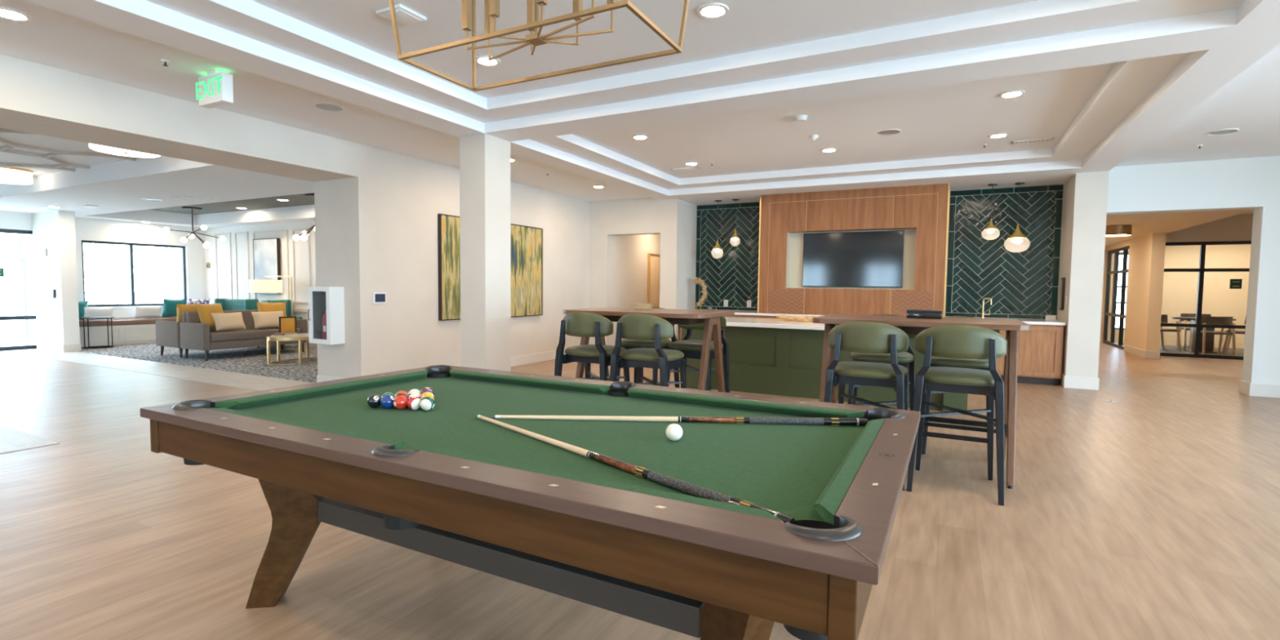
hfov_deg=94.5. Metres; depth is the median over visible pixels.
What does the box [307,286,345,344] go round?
fire extinguisher cabinet
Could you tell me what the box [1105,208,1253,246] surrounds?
ceiling
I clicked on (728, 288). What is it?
tiled wall
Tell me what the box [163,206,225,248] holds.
chandelier
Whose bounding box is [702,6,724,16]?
diffuser
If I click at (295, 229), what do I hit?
trim
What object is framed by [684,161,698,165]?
recessed light
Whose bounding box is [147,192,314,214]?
ceiling
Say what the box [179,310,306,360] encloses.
sofa
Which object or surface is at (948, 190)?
trim
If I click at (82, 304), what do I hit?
bench cushion
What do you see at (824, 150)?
diffuser
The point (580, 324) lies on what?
bar stool
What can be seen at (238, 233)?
trim
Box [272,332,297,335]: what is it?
book
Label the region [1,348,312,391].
floor
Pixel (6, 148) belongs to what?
trim
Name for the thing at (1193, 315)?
chair
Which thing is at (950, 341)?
bar stool
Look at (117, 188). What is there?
ceiling
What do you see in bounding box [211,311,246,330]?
throw cushion
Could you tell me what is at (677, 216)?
wall
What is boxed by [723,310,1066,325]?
countertop
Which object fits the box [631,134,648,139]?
recessed light
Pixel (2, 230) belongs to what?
window
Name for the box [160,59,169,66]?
sprinkler head
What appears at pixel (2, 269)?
decal
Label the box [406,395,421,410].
ball
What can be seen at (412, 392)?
ball
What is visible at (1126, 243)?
wall
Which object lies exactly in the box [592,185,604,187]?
recessed light
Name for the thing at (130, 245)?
window
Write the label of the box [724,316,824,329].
island countertop
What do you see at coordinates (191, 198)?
ceiling vent
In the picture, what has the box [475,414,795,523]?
pool cue
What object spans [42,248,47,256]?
fire alarm
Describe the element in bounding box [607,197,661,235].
wall passage header
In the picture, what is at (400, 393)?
ball
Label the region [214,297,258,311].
armchair
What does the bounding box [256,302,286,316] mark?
throw cushion
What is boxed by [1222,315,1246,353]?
chair
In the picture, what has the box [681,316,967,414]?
kitchen island
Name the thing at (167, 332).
sofa
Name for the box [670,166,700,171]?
ceiling vent
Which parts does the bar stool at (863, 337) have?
leg, leg, seat frame, backrest, seat, leg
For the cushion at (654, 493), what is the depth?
1.39 m
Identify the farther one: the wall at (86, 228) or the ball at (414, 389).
the wall at (86, 228)
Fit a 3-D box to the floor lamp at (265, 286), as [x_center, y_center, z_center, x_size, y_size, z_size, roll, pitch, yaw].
[-7.073,-0.157,11.524,1.240,1.400,0.560,2,4,27]
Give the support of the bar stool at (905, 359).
on the floor at (1153, 513)
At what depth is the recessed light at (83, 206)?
9.71 m
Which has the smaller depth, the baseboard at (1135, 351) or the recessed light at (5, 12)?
the recessed light at (5, 12)
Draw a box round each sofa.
[155,309,276,357]
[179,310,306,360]
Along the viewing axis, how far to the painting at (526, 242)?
9.49 m
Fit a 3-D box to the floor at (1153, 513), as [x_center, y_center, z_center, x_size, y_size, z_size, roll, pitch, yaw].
[0.337,0.866,8.329,25.000,0.100,27.000,2,4,27]
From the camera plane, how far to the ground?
23.11 m
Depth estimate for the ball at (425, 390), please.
2.54 m
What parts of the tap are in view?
spout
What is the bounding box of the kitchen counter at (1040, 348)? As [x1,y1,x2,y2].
[680,310,1066,385]
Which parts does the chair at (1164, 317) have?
leg, backrest, seat, leg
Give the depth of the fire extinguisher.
6.97 m
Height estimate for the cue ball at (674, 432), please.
0.057 m
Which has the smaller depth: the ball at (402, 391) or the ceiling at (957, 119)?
the ball at (402, 391)
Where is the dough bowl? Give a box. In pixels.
[776,315,817,322]
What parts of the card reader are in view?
plate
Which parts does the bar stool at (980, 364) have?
leg, seat frame, seat, backrest, leg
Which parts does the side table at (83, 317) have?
leg, leg, leg, leg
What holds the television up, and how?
attached to the niche
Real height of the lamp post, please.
2.170 m
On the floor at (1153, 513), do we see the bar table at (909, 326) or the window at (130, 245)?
the bar table at (909, 326)
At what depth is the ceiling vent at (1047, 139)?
6.86 m
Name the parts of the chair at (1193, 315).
leg, seat, leg, backrest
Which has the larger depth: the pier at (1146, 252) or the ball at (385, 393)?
the pier at (1146, 252)
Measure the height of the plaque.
0.190 m
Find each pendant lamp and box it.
[712,200,721,252]
[731,199,739,240]
[983,183,998,233]
[1007,182,1026,243]
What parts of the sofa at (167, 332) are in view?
leg, arm, leg, backrest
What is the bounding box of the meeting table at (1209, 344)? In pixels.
[1171,316,1235,353]
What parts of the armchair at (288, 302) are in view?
backrest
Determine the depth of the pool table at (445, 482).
1.69 m
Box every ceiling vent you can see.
[171,195,213,201]
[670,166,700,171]
[1010,137,1054,144]
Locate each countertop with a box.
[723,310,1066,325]
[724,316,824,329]
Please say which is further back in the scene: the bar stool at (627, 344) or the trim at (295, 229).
the trim at (295, 229)
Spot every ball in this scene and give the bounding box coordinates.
[367,394,382,408]
[380,395,394,408]
[381,392,395,397]
[393,395,407,409]
[394,392,408,398]
[395,390,408,395]
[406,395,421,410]
[407,391,421,395]
[407,393,421,399]
[408,388,421,394]
[419,396,435,410]
[420,386,433,392]
[420,389,434,395]
[420,391,434,397]
[420,394,434,399]
[666,423,683,440]
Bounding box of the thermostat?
[373,292,386,303]
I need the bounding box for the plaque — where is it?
[1229,279,1242,288]
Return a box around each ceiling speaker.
[141,198,162,200]
[314,102,344,111]
[876,128,901,135]
[1206,128,1239,135]
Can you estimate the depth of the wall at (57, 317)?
10.58 m
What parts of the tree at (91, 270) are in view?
crown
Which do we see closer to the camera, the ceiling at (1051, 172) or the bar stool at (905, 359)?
the bar stool at (905, 359)
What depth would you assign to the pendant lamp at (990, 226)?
8.57 m
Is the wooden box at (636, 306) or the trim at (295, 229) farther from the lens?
the trim at (295, 229)
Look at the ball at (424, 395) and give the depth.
2.43 m
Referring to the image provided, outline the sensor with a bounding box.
[809,134,817,140]
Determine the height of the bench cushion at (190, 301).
0.391 m
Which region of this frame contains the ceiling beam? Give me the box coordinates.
[0,53,358,182]
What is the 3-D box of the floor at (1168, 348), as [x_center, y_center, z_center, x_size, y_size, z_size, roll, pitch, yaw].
[12.643,0.706,12.752,3.440,0.006,3.000,2,4,27]
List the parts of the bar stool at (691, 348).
leg, leg, seat frame, seat, backrest, leg, leg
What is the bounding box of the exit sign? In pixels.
[195,69,233,108]
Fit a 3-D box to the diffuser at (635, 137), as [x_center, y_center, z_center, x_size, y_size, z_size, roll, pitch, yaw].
[0.003,-2.123,6.889,0.138,0.002,0.138,2,4,27]
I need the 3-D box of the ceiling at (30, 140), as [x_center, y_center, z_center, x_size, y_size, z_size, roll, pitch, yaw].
[-10.011,-1.892,4.296,8.150,0.180,8.550,2,4,27]
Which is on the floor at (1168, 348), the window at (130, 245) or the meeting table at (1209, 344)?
the meeting table at (1209, 344)
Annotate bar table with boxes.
[563,307,734,392]
[812,314,1031,488]
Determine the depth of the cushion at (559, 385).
2.98 m
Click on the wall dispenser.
(1062, 279)
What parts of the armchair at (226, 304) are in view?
backrest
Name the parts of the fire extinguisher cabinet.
door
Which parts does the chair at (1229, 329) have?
leg, leg, seat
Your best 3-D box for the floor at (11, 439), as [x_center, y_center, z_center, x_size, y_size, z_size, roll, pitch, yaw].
[-10.061,0.957,3.625,8.880,0.004,6.865,2,4,27]
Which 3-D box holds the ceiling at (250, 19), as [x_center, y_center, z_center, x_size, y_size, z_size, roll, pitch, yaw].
[-0.367,-1.919,2.206,5.665,0.280,5.640,2,4,27]
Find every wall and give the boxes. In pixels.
[0,210,32,231]
[31,210,79,344]
[75,217,206,320]
[204,221,315,333]
[314,143,589,377]
[588,200,660,345]
[659,198,696,341]
[695,202,759,311]
[768,289,933,315]
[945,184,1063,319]
[1099,244,1251,348]
[1104,240,1129,251]
[1106,156,1266,214]
[1165,213,1253,242]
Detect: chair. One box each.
[1160,314,1182,351]
[1175,313,1214,351]
[1189,315,1235,355]
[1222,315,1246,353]
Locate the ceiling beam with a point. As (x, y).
(35, 98)
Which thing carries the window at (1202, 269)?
in the wall at (1237, 227)
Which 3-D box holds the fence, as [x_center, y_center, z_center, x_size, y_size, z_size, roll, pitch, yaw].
[-14.131,-0.172,15.127,0.040,1.100,2.600,2,4,27]
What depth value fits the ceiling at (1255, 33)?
4.35 m
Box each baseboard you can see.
[36,341,81,352]
[316,349,566,382]
[1060,373,1099,390]
[1124,344,1159,359]
[1239,380,1279,398]
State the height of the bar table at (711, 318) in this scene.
1.062 m
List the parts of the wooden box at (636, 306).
lid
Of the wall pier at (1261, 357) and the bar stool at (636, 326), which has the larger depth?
the wall pier at (1261, 357)
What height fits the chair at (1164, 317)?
0.803 m
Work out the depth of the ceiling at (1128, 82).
7.18 m
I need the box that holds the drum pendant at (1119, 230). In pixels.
[1105,224,1132,236]
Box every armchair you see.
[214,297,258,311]
[261,299,302,348]
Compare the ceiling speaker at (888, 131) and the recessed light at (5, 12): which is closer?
the recessed light at (5, 12)
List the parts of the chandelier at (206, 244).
globe, globe, globe, stem, globe, arm, globe, globe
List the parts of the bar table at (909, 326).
leg, leg, foot rail, foot rail, leg, leg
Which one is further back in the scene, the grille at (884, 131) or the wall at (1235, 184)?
the wall at (1235, 184)
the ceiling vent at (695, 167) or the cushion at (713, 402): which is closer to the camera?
the cushion at (713, 402)
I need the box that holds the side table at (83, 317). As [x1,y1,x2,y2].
[80,316,115,348]
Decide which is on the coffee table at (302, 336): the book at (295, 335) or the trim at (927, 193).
the book at (295, 335)
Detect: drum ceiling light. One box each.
[0,166,32,184]
[88,142,160,157]
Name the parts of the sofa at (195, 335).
leg, arm, leg, backrest, arm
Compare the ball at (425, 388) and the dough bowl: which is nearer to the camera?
the ball at (425, 388)
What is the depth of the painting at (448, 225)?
8.02 m
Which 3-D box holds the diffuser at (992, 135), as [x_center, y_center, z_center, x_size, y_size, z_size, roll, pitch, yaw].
[4.023,-2.064,6.640,0.138,0.002,0.138,2,4,27]
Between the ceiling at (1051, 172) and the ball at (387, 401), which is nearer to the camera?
the ball at (387, 401)
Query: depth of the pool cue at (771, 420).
2.22 m
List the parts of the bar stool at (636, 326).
leg, leg, backrest, seat frame, seat, leg, leg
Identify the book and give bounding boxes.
[271,333,298,337]
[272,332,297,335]
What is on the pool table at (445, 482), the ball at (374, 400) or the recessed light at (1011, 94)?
the ball at (374, 400)
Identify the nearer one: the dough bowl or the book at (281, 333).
the dough bowl
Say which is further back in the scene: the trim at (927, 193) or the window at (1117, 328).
the window at (1117, 328)
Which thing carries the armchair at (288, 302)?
on the area rug
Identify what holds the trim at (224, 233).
attached to the wall at (300, 246)
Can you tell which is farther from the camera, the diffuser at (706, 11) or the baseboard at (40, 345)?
the baseboard at (40, 345)
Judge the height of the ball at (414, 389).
0.057 m
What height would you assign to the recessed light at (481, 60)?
0.012 m
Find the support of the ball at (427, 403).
on the pool table at (445, 482)
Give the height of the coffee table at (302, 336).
0.427 m
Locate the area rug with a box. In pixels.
[78,342,317,382]
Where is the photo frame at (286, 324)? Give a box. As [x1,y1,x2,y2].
[278,315,296,333]
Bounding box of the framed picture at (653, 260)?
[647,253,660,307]
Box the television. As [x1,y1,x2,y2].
[802,230,904,287]
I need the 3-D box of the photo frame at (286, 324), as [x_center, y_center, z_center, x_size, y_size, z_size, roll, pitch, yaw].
[-5.712,0.092,9.567,0.114,0.301,0.250,4,4,42]
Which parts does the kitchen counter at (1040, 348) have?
door, door, door, door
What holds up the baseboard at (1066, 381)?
attached to the column at (1085, 200)
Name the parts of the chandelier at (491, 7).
arm, arm, arm, arm, stem, arm, arm, arm, arm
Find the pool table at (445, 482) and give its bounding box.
[139,364,920,639]
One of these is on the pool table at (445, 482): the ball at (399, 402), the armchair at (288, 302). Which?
the ball at (399, 402)
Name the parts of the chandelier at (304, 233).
globe, globe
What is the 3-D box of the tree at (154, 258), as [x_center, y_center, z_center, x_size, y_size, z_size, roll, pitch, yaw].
[-18.512,-2.856,22.996,2.988,5.493,2.545,-2,4,-39]
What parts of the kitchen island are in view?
post, post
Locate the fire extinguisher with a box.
[322,306,326,339]
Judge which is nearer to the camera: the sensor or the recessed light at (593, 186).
the sensor
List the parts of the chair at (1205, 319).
leg, leg, seat, backrest, leg, leg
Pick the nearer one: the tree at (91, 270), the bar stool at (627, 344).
the bar stool at (627, 344)
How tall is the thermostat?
0.136 m
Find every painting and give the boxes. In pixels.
[253,238,280,293]
[437,213,460,320]
[511,223,542,317]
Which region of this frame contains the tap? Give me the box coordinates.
[980,297,991,318]
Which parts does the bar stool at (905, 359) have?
leg, leg, seat frame, seat, backrest, leg, leg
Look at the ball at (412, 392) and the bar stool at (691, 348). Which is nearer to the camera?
the ball at (412, 392)
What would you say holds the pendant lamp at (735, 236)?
hanging from the ceiling at (1051, 172)
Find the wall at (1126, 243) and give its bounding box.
[1104,240,1129,251]
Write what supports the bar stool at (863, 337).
on the floor at (1153, 513)
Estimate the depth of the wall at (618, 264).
11.33 m
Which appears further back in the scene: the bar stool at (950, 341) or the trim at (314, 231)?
the trim at (314, 231)
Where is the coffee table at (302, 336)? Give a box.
[266,333,317,364]
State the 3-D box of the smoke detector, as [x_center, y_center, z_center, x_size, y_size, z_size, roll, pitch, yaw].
[1.626,-2.044,6.015,0.150,0.045,0.150,2,4,27]
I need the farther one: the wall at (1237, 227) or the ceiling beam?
the wall at (1237, 227)
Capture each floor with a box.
[0,342,1279,639]
[0,425,58,453]
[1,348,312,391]
[1115,342,1244,355]
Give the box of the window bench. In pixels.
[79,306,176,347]
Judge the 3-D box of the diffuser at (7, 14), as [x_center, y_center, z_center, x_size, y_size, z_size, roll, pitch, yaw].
[-3.803,-1.841,3.568,0.138,0.002,0.138,2,4,27]
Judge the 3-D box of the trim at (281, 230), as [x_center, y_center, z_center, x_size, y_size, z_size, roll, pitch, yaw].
[-7.681,-1.116,12.300,1.180,1.480,0.020,2,4,27]
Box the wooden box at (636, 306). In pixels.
[633,303,652,310]
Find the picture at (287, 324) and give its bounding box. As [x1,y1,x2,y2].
[280,317,294,332]
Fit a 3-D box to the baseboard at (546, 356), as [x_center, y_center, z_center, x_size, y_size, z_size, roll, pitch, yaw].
[-2.472,0.656,9.291,0.816,0.150,4.966,2,4,27]
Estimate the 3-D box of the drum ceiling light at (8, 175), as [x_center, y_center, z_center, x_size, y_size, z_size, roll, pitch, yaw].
[-8.281,-1.877,7.690,0.550,0.183,0.550,2,4,27]
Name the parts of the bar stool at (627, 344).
leg, leg, seat frame, seat, leg, leg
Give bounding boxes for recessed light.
[0,6,33,22]
[45,205,62,208]
[74,204,97,208]
[475,55,500,66]
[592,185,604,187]
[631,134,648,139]
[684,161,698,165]
[697,2,728,18]
[820,147,837,152]
[988,133,1008,137]
[999,89,1025,97]
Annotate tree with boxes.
[83,242,173,304]
[146,247,181,299]
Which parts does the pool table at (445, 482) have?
rail, leg, rail, rail, leg, rail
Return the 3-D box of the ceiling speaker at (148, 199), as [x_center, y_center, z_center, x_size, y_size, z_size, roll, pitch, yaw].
[-7.295,-1.797,8.839,0.244,0.009,0.244,2,4,27]
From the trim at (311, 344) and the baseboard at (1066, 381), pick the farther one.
the trim at (311, 344)
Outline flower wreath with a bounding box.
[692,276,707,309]
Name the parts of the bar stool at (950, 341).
leg, leg, seat frame, seat, backrest, leg, leg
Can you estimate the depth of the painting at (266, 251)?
12.25 m
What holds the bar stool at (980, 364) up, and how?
on the floor at (1153, 513)
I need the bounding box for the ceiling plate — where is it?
[376,3,426,26]
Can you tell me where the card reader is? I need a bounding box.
[48,288,55,297]
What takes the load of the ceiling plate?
attached to the ceiling at (748, 25)
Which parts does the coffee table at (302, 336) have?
leg, leg, leg, leg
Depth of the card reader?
10.55 m
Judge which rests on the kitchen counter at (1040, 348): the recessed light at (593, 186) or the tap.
the tap
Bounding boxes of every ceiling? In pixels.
[0,0,649,201]
[0,132,133,175]
[0,155,315,227]
[145,0,1244,123]
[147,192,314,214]
[251,0,1039,98]
[484,7,1237,141]
[528,52,1191,189]
[572,62,1115,178]
[668,160,1081,204]
[1065,0,1279,182]
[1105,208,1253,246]
[1115,44,1279,166]
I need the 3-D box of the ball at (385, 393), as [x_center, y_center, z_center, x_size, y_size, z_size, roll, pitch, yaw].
[-1.049,0.331,2.467,0.057,0.058,0.057,-1,4,-33]
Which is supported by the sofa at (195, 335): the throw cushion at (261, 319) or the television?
the throw cushion at (261, 319)
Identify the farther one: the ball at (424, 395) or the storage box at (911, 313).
the storage box at (911, 313)
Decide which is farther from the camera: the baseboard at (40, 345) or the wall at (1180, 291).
the wall at (1180, 291)
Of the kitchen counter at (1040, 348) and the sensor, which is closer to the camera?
the sensor
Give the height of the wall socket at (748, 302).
0.124 m
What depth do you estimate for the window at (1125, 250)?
14.13 m
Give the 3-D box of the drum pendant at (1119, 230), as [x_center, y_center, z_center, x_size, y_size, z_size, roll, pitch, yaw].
[8.222,-1.538,10.202,0.400,0.168,0.400,2,4,27]
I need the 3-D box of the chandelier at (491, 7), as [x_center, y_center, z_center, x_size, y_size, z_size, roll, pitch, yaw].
[-0.390,-1.444,2.236,1.134,0.871,0.534,2,4,27]
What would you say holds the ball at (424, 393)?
on the pool table at (445, 482)
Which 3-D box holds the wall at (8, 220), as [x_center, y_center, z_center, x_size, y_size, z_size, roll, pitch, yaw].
[-13.516,-0.879,6.744,0.250,3.250,9.970,2,4,27]
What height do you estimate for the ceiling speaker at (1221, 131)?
0.009 m
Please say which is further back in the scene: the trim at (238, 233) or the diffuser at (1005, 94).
the trim at (238, 233)
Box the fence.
[14,291,147,337]
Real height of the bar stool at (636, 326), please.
1.063 m
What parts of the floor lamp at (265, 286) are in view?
lamp shade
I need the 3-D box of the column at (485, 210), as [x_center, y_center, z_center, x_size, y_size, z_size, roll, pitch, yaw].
[-1.657,-0.510,6.360,0.345,2.820,0.400,2,4,27]
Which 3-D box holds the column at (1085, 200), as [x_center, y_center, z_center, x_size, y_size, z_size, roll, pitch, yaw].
[6.043,-0.522,8.136,0.345,2.820,0.960,2,4,27]
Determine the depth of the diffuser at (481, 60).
4.60 m
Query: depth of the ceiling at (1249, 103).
5.93 m
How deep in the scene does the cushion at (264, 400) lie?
2.65 m
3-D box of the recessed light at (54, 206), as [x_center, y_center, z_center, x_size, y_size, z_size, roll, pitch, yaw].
[-9.717,-1.875,9.813,0.200,0.012,0.200,2,4,27]
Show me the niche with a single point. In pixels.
(794, 263)
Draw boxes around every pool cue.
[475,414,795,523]
[492,414,867,426]
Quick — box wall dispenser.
[1059,277,1065,310]
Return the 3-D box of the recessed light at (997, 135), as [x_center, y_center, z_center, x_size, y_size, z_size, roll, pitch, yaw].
[4.023,-2.067,6.640,0.200,0.012,0.200,2,4,27]
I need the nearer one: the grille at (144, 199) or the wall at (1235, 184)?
the wall at (1235, 184)
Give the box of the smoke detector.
[792,114,807,122]
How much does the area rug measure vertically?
0.012 m
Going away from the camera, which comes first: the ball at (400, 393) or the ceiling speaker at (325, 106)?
the ball at (400, 393)
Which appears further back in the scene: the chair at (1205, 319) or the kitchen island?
the chair at (1205, 319)
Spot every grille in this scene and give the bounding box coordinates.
[143,199,160,200]
[877,129,899,134]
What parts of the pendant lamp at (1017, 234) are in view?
bulb, cord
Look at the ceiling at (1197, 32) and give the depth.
4.29 m
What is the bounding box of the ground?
[0,297,182,346]
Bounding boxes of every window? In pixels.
[0,228,36,351]
[81,240,186,306]
[1102,245,1129,350]
[1110,253,1128,329]
[1160,240,1251,359]
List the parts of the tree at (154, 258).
crown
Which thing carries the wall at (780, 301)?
attached to the panel
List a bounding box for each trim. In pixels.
[0,128,136,177]
[214,232,232,298]
[234,231,249,298]
[252,229,288,301]
[284,308,317,347]
[291,228,311,302]
[314,231,315,286]
[757,183,950,316]
[766,193,938,314]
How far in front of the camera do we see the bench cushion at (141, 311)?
12.29 m
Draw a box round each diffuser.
[0,9,26,19]
[478,57,496,64]
[634,136,645,138]
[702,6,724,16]
[823,149,834,151]
[991,134,1005,137]
[1003,92,1021,97]
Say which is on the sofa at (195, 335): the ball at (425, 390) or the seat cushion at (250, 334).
the seat cushion at (250, 334)
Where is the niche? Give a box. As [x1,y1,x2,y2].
[786,228,916,288]
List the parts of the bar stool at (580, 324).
leg, leg, backrest, seat frame, seat, leg, leg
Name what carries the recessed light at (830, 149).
in the ceiling at (957, 119)
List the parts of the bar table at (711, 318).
leg, leg, leg, leg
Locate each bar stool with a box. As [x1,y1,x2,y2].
[554,311,630,382]
[609,313,686,388]
[616,307,679,387]
[667,309,729,392]
[824,321,908,490]
[847,314,916,410]
[906,324,1006,506]
[921,315,989,460]
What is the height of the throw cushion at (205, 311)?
0.418 m
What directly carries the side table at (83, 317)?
on the area rug
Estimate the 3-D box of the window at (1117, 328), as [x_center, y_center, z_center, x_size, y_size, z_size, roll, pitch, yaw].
[12.143,-0.708,14.725,0.640,1.900,0.070,2,4,27]
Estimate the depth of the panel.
9.17 m
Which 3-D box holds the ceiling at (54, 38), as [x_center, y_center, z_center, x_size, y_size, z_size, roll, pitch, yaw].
[-3.976,-2.100,4.672,2.300,0.370,15.200,2,4,27]
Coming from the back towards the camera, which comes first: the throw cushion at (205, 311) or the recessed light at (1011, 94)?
the throw cushion at (205, 311)
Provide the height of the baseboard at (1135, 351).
0.150 m
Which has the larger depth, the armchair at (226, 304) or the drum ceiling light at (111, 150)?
the armchair at (226, 304)
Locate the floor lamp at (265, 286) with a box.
[248,275,298,350]
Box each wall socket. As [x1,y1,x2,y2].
[724,299,728,306]
[746,300,751,306]
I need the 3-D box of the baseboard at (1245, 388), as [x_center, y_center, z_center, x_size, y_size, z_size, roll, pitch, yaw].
[9.273,0.927,6.674,3.615,0.160,0.290,2,4,27]
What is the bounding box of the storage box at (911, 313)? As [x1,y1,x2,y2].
[906,309,942,319]
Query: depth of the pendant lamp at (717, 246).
10.47 m
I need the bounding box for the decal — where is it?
[0,267,4,276]
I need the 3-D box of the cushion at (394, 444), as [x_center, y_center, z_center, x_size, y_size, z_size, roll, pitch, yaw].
[-1.160,0.365,1.990,1.032,0.039,0.052,2,4,28]
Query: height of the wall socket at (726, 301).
0.124 m
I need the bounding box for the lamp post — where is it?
[16,237,31,345]
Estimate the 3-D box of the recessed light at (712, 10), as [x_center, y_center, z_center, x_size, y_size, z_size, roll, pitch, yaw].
[0.459,-1.946,3.727,0.200,0.012,0.200,2,4,27]
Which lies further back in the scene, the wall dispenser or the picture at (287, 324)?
the picture at (287, 324)
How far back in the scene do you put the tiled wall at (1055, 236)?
8.87 m
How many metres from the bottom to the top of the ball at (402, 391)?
0.057 m
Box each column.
[459,133,511,371]
[1057,170,1109,377]
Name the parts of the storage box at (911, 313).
lid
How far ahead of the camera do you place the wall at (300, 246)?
12.60 m
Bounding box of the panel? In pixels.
[758,183,948,316]
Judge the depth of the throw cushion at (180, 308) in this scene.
10.03 m
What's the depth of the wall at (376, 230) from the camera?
7.44 m
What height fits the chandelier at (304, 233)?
0.772 m
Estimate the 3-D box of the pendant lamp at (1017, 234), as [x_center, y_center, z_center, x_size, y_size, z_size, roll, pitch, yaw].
[5.422,-1.464,8.480,0.320,0.987,0.320,2,4,27]
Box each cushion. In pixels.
[78,300,88,319]
[84,306,114,319]
[134,305,162,318]
[161,298,186,317]
[176,303,197,321]
[187,298,209,304]
[195,302,223,328]
[205,407,404,449]
[209,327,301,342]
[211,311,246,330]
[214,369,427,409]
[251,311,283,328]
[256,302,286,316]
[421,448,783,521]
[449,369,609,394]
[626,387,864,417]
[813,417,885,524]
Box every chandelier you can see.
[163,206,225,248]
[292,193,315,240]
[388,0,688,91]
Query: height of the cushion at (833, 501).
0.039 m
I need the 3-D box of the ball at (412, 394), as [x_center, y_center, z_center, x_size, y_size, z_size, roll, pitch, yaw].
[-0.934,0.333,2.448,0.057,0.057,0.057,0,3,-17]
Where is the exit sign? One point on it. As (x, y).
(215, 89)
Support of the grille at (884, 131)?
attached to the ceiling speaker at (888, 131)
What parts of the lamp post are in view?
frame, post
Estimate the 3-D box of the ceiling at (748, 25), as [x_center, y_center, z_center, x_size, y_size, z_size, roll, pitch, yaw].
[-0.366,-1.994,2.202,5.665,0.230,5.640,2,4,27]
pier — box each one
[1124,232,1166,351]
[1241,155,1279,385]

